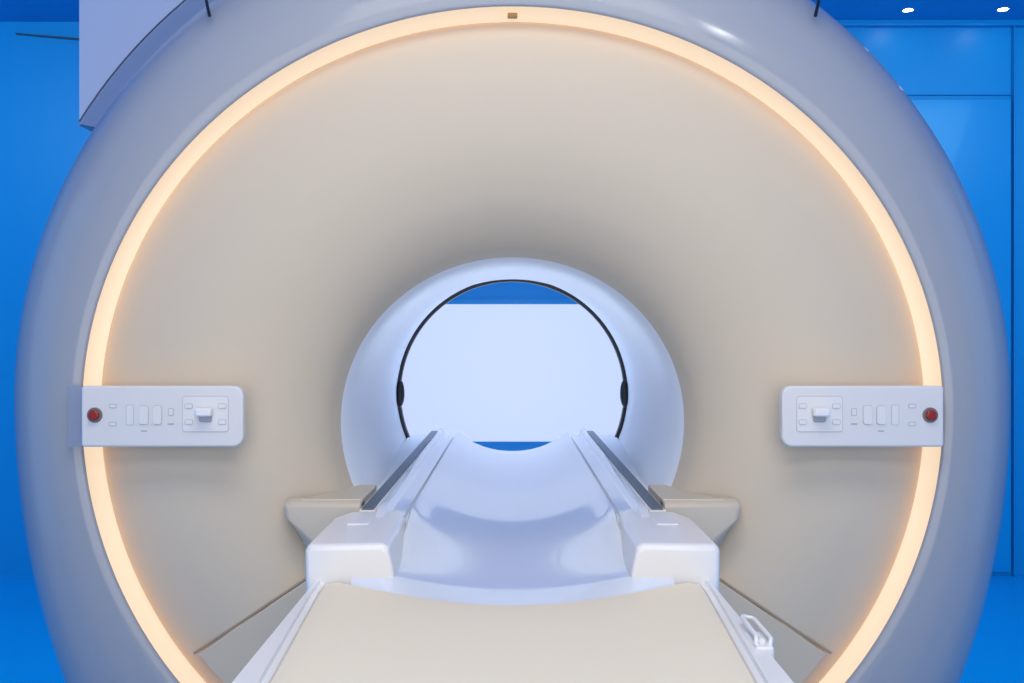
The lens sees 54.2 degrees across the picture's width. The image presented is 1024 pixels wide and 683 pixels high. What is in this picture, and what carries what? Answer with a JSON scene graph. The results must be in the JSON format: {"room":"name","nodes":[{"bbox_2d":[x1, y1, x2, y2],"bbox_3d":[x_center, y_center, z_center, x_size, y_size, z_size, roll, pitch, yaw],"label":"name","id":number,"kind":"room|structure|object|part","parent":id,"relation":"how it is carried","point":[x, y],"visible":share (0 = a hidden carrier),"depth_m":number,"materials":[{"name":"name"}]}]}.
{"room":"radiology room","nodes":[
{"label":"radiology room","id":0,"kind":"room"},
{"bbox_2d":[0,22,1023,574],"bbox_3d":[0.001,-0.220,5.180,7.000,3.040,0.100,0,0,0],"label":"wall","id":1,"kind":"structure","parent":0,"point":[42,137],"depth_m":5.13,"materials":[{"name":"blue paint"}]},
{"bbox_2d":[15,33,78,40],"bbox_3d":[-2.344,-1.557,5.120,0.390,0.040,0.020,0,0,0],"label":"trim","id":2,"kind":"structure","parent":1,"relation":"attached to","point":[22,34],"depth_m":5.11,"materials":[{"name":"blue"}]},
{"bbox_2d":[402,298,622,441],"bbox_3d":[0.001,0.145,5.115,1.860,0.730,0.030,0,0,0],"label":"window","id":3,"kind":"structure","parent":1,"relation":"in","point":[478,369],"depth_m":5.10,"materials":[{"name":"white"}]},
{"bbox_3d":[0.001,-0.205,5.120,1.860,0.030,0.020,0,0,0],"label":"frame","id":4,"kind":"part","parent":3,"relation":"part of","materials":[{"name":"blue"}]},
{"bbox_2d":[835,19,1023,26],"bbox_3d":[2.301,-1.625,5.110,2.200,0.030,0.040,0,0,0],"label":"trim","id":5,"kind":"structure","parent":1,"relation":"attached to","point":[844,22],"depth_m":5.09,"materials":[{"name":"blue"}]},
{"bbox_2d":[907,94,1011,95],"bbox_3d":[2.286,-1.263,5.124,0.580,0.006,0.012,0,0,0],"label":"trim","id":6,"kind":"structure","parent":1,"relation":"attached to","point":[907,94],"depth_m":5.12,"materials":[{"name":"blue"}]},
{"bbox_2d":[911,99,1010,571],"bbox_3d":[2.286,-0.030,5.120,0.530,2.420,0.020,0,0,0],"label":"door","id":7,"kind":"structure","parent":1,"relation":"in","point":[974,134],"depth_m":5.11,"materials":[{"name":"blue laminate"}]},
{"bbox_2d":[1011,26,1015,576],"bbox_3d":[2.565,-0.220,5.115,0.008,2.840,0.030,0,0,0],"label":"trim","id":8,"kind":"structure","parent":1,"relation":"attached to","point":[1013,29],"depth_m":5.11,"materials":[{"name":"blue"}]},
{"bbox_2d":[0,575,1023,682],"bbox_3d":[0.001,1.250,1.265,6.800,0.100,7.730,0,0,0],"label":"floor","id":9,"kind":"structure","parent":0,"point":[27,654],"depth_m":4.05,"materials":[{"name":"blue plastic"}]},
{"bbox_2d":[14,0,1010,682],"bbox_3d":[-0.001,-0.215,2.884,2.253,2.829,1.892,0,0,0],"label":"scanner","id":10,"kind":"object","parent":9,"relation":"on","point":[788,274],"visible":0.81,"depth_m":2.03,"materials":[{"name":"grey plastic"}]},
{"bbox_3d":[-0.687,0.147,1.974,0.318,0.120,0.024,0,0,0],"label":"control panel","id":11,"kind":"part","parent":10,"relation":"part of","materials":[{"name":"white plastic"}]},
{"bbox_3d":[-0.601,0.142,1.963,0.088,0.068,0.005,0,0,0],"label":"joystick plate","id":12,"kind":"part","parent":10,"relation":"part of","materials":[{"name":"white plastic"}]},
{"bbox_3d":[-0.366,0.340,2.140,0.124,0.040,0.220,0,0,0],"label":"bore sill","id":13,"kind":"part","parent":10,"relation":"part of","materials":[{"name":"beige plastic"}]},
{"bbox_3d":[-0.288,0.415,2.855,0.034,0.160,1.730,0,0,0],"label":"guide rail","id":14,"kind":"part","parent":10,"relation":"part of","materials":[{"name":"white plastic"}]},
{"bbox_2d":[396,380,404,406],"bbox_3d":[-0.401,0.187,3.585,0.032,0.100,0.040,0,0,0],"label":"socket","id":15,"kind":"object","parent":10,"relation":"attached to","point":[400,393],"depth_m":3.57,"materials":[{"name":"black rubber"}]},
{"bbox_2d":[377,435,426,489],"bbox_3d":[-0.341,0.390,2.980,0.072,0.090,1.440,0,0,0],"label":"rail","id":16,"kind":"object","parent":10,"relation":"attached to","point":[406,447],"depth_m":2.96,"materials":[{"name":"grey plastic"}]},
{"bbox_2d":[598,435,647,489],"bbox_3d":[0.343,0.390,2.980,0.072,0.090,1.440,0,0,0],"label":"rail","id":17,"kind":"object","parent":10,"relation":"attached to","point":[617,446],"depth_m":2.95,"materials":[{"name":"grey plastic"}]},
{"bbox_2d":[620,380,627,407],"bbox_3d":[0.403,0.187,3.585,0.032,0.100,0.040,0,0,0],"label":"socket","id":18,"kind":"object","parent":10,"relation":"attached to","point":[624,385],"depth_m":3.57,"materials":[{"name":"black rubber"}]},
{"bbox_3d":[0.290,0.415,2.855,0.034,0.160,1.730,0,0,0],"label":"guide rail","id":19,"kind":"part","parent":10,"relation":"part of","materials":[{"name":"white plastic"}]},
{"bbox_3d":[0.368,0.340,2.140,0.124,0.040,0.220,0,0,0],"label":"bore sill","id":20,"kind":"part","parent":10,"relation":"part of","materials":[{"name":"beige plastic"}]},
{"bbox_3d":[0.603,0.142,1.963,0.088,0.068,0.005,0,0,0],"label":"joystick plate","id":21,"kind":"part","parent":10,"relation":"part of","materials":[{"name":"white plastic"}]},
{"bbox_3d":[0.689,0.147,1.974,0.318,0.120,0.024,0,0,0],"label":"control panel","id":22,"kind":"part","parent":10,"relation":"part of","materials":[{"name":"white plastic"}]},
{"bbox_2d":[232,428,793,682],"bbox_3d":[0.001,0.755,2.010,0.692,0.885,3.220,0,0,0],"label":"table","id":23,"kind":"object","parent":9,"relation":"on","point":[554,522],"visible":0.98,"depth_m":1.84,"materials":[{"name":"white plastic"}]},
{"bbox_2d":[271,582,754,682],"bbox_3d":[0.001,0.417,1.063,0.618,0.043,1.186,0,0,0],"label":"pad","id":24,"kind":"object","parent":23,"relation":"on","point":[350,633],"visible":1,"depth_m":1.35,"materials":[{"name":"beige fabric"}]},
{"bbox_3d":[0.001,0.478,1.225,0.666,0.163,1.550,0,0,0],"label":"table frame","id":25,"kind":"part","parent":23,"relation":"part of","materials":[{"name":"white plastic"}]},
{"bbox_3d":[0.329,0.390,1.351,0.027,0.016,0.108,0,0,0],"label":"latch handle","id":26,"kind":"part","parent":23,"relation":"part of","materials":[{"name":"white plastic"}]},
{"bbox_2d":[0,0,1023,21],"bbox_3d":[0.001,-1.690,1.265,6.800,0.100,7.730,0,0,0],"label":"ceiling","id":27,"kind":"structure","parent":0,"point":[10,10],"depth_m":4.96,"materials":[{"name":"blue paint"}]},
{"bbox_2d":[901,8,913,12],"bbox_3d":[1.956,-1.637,4.940,0.060,0.006,0.060,0,0,0],"label":"recessed light","id":28,"kind":"object","parent":27,"relation":"in","point":[905,10],"visible":1,"depth_m":4.94,"materials":[{"name":"white"}]},
{"bbox_2d":[996,7,1009,11],"bbox_3d":[2.421,-1.637,4.930,0.060,0.006,0.060,0,0,0],"label":"recessed light","id":29,"kind":"object","parent":27,"relation":"in","point":[1002,9],"visible":1,"depth_m":4.93,"materials":[{"name":"white"}]}
]}

